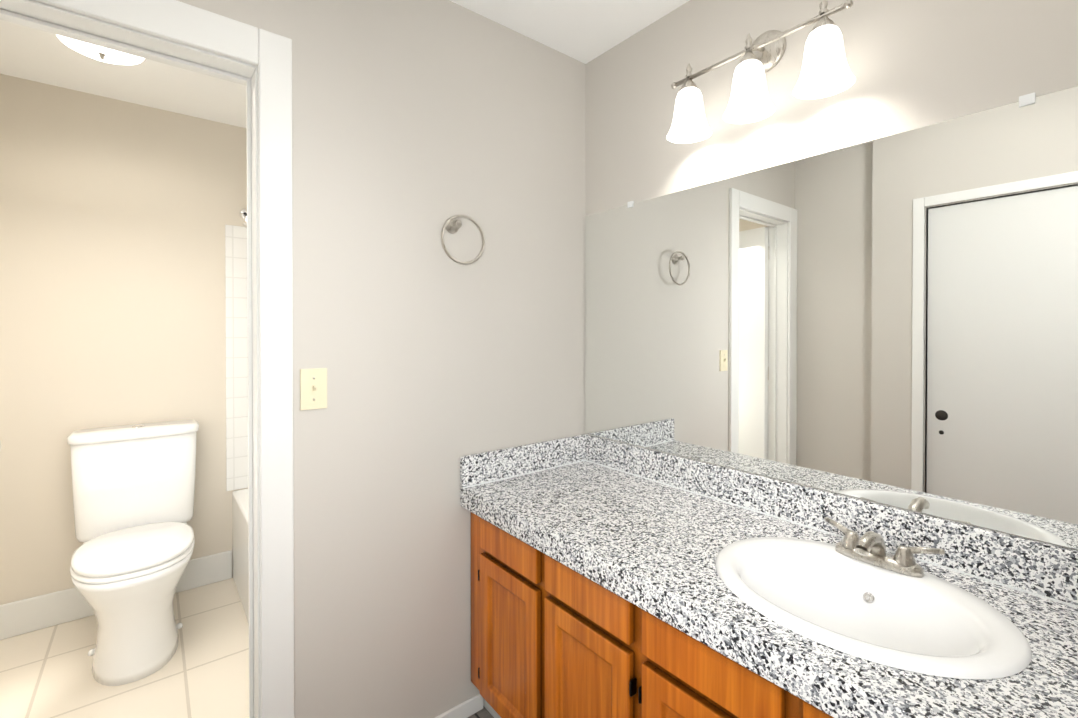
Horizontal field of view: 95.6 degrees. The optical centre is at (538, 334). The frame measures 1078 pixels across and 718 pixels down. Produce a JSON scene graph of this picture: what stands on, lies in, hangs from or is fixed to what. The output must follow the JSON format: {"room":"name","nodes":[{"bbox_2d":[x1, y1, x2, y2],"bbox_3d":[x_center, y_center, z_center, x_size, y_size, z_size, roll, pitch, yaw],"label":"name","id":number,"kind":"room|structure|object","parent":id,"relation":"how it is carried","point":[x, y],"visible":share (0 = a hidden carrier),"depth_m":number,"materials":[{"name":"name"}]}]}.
{"room":"bathroom","nodes":[
{"label":"bathroom","id":0,"kind":"room"},
{"bbox_2d":[0,74,247,604],"bbox_3d":[-1.838,0.095,2.572,2.120,2.440,0.120,0,1,-38],"label":"wall","id":1,"kind":"structure","parent":0,"point":[116,216],"depth_m":2.31,"materials":[{"name":"beige paint"}]},
{"bbox_2d":[0,550,231,639],"bbox_3d":[-2.083,1.242,2.300,1.088,0.150,0.014,0,1,-38],"label":"baseboard","id":2,"kind":"structure","parent":1,"relation":"attached to","point":[20,617],"depth_m":2.22,"materials":[{"name":"white wood"}]},
{"bbox_2d":[239,209,246,227],"bbox_3d":[-1.535,-0.615,2.588,0.084,0.141,0.222,0,1,-38],"label":"shower head","id":3,"kind":"object","parent":1,"relation":"attached to","point":[243,214],"visible":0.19,"depth_m":2.65},
{"bbox_2d":[0,577,248,717],"bbox_3d":[-1.353,1.370,1.970,2.120,0.100,1.680,0,1,-38],"label":"floor","id":4,"kind":"structure","parent":0,"point":[203,672],"depth_m":1.90,"materials":[{"name":"beige tile"}]},
{"bbox_2d":[67,420,198,685],"bbox_3d":[-1.726,0.875,2.099,0.472,0.886,0.744,0,1,-38],"label":"toilet","id":5,"kind":"object","parent":4,"relation":"on","point":[133,488],"visible":1,"depth_m":2.11,"materials":[{"name":"ceramic"}]},
{"bbox_2d":[232,489,248,623],"bbox_3d":[-0.897,1.082,2.292,0.756,0.470,1.492,0,1,-38],"label":"bathtub","id":6,"kind":"object","parent":4,"relation":"on","point":[240,535],"visible":0.12,"depth_m":2.40,"materials":[{"name":"ceramic"}]},
{"bbox_2d":[0,0,689,127],"bbox_3d":[-0.317,-1.163,0.904,2.440,0.100,4.610,0,1,-38],"label":"ceiling","id":7,"kind":"structure","parent":0,"point":[585,31],"depth_m":1.96,"materials":[{"name":"white paint"}]},
{"bbox_2d":[55,34,145,64],"bbox_3d":[-1.669,-1.083,1.868,0.274,0.072,0.274,0,1,-38],"label":"ceiling light","id":8,"kind":"object","parent":7,"relation":"attached to","point":[103,54],"visible":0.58,"depth_m":1.87,"materials":[{"name":"white glass"}]},
{"bbox_2d":[177,0,585,717],"bbox_3d":[-0.594,0.103,1.491,1.915,2.440,0.120,0,1,-38],"label":"wall","id":9,"kind":"structure","parent":0,"point":[417,124],"depth_m":1.56,"materials":[{"name":"beige paint"}]},
{"bbox_2d":[0,0,293,717],"bbox_3d":[-1.030,0.263,1.146,0.798,2.125,0.156,0,1,-38],"label":"door frame","id":10,"kind":"structure","parent":9,"relation":"attached to","point":[268,53],"depth_m":1.30,"materials":[{"name":"white wood"}]},
{"bbox_2d":[300,368,326,409],"bbox_3d":[-0.631,0.154,1.373,0.070,0.114,0.018,0,1,-38],"label":"light switch","id":11,"kind":"object","parent":9,"relation":"attached to","point":[313,388],"visible":1,"depth_m":1.37,"materials":[{"name":"beige plastic"}]},
{"bbox_2d":[435,693,482,717],"bbox_3d":[-0.437,1.295,1.540,0.610,0.055,0.012,0,1,-38],"label":"baseboard","id":12,"kind":"structure","parent":9,"relation":"attached to","point":[469,707],"depth_m":1.67,"materials":[{"name":"white wood"}]},
{"bbox_2d":[441,215,484,264],"bbox_3d":[-0.261,-0.314,1.640,0.166,0.166,0.054,0,1,-38],"label":"towel ring","id":13,"kind":"object","parent":9,"relation":"attached to","point":[452,225],"visible":1,"depth_m":1.63,"materials":[{"name":"silver metal"}]},
{"bbox_2d":[460,434,583,485],"bbox_3d":[-0.033,0.468,1.847,0.592,0.104,0.019,0,1,-38],"label":"backsplash","id":14,"kind":"structure","parent":9,"relation":"attached to","point":[488,466],"depth_m":1.80,"materials":[{"name":"grey stone"}]},
{"bbox_2d":[467,706,493,717],"bbox_3d":[0.317,1.381,0.353,2.155,0.100,2.930,0,1,-38],"label":"floor","id":15,"kind":"structure","parent":0,"point":[484,712],"depth_m":1.70,"materials":[{"name":"tile"}]},
{"bbox_2d":[470,514,823,717],"bbox_3d":[0.636,0.960,1.023,0.573,0.732,2.147,0,1,-38],"label":"bathroom vanity","id":16,"kind":"object","parent":15,"relation":"on","point":[546,642],"depth_m":1.25,"materials":[{"name":"brown wood"}]},
{"bbox_2d":[460,462,1077,717],"bbox_3d":[0.631,0.559,1.010,0.592,0.066,2.157,0,1,-38],"label":"countertop","id":17,"kind":"structure","parent":16,"relation":"on","point":[622,533],"depth_m":1.09,"materials":[{"name":"grey stone"}]},
{"bbox_2d":[668,518,1055,717],"bbox_3d":[0.628,0.606,0.997,0.440,0.185,0.530,0,1,-38],"label":"sink","id":18,"kind":"object","parent":17,"relation":"in","point":[972,645],"depth_m":0.99,"materials":[{"name":"white ceramic"}]},
{"bbox_2d":[820,514,943,577],"bbox_3d":[0.731,0.511,1.077,0.131,0.150,0.225,0,1,-38],"label":"faucet","id":19,"kind":"object","parent":17,"relation":"on","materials":[{"name":"silver metal"}]},
{"bbox_2d":[584,434,1077,605],"bbox_3d":[0.862,0.473,1.180,0.019,0.104,2.138,0,1,-38],"label":"backsplash","id":20,"kind":"structure","parent":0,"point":[1036,567],"depth_m":1.22,"materials":[{"name":"grey stone"}]},
{"bbox_2d":[585,0,1077,550],"bbox_3d":[1.054,0.106,1.043,0.132,2.440,2.870,0,1,-38],"label":"wall","id":21,"kind":"structure","parent":0,"point":[891,320],"depth_m":1.24,"materials":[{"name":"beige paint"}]},
{"bbox_2d":[666,0,854,143],"bbox_3d":[0.601,-0.752,1.383,0.167,0.264,0.526,0,1,-38],"label":"sconce","id":22,"kind":"object","parent":21,"relation":"attached to","point":[825,71],"visible":1,"depth_m":1.34,"materials":[{"name":"white glass"}]},
{"bbox_3d":[-0.551,0.095,2.559,0.120,2.440,1.500,0,1,-38],"label":"wall","id":23,"kind":"structure","parent":0,"visible":0},
{"bbox_2d":[225,225,247,490],"bbox_3d":[-0.905,0.131,2.278,0.785,1.427,1.500,0,1,-38],"label":"wall tile","id":24,"kind":"object","parent":23,"relation":"attached to","point":[236,361],"depth_m":2.65,"materials":[{"name":"white tile"}]}
]}

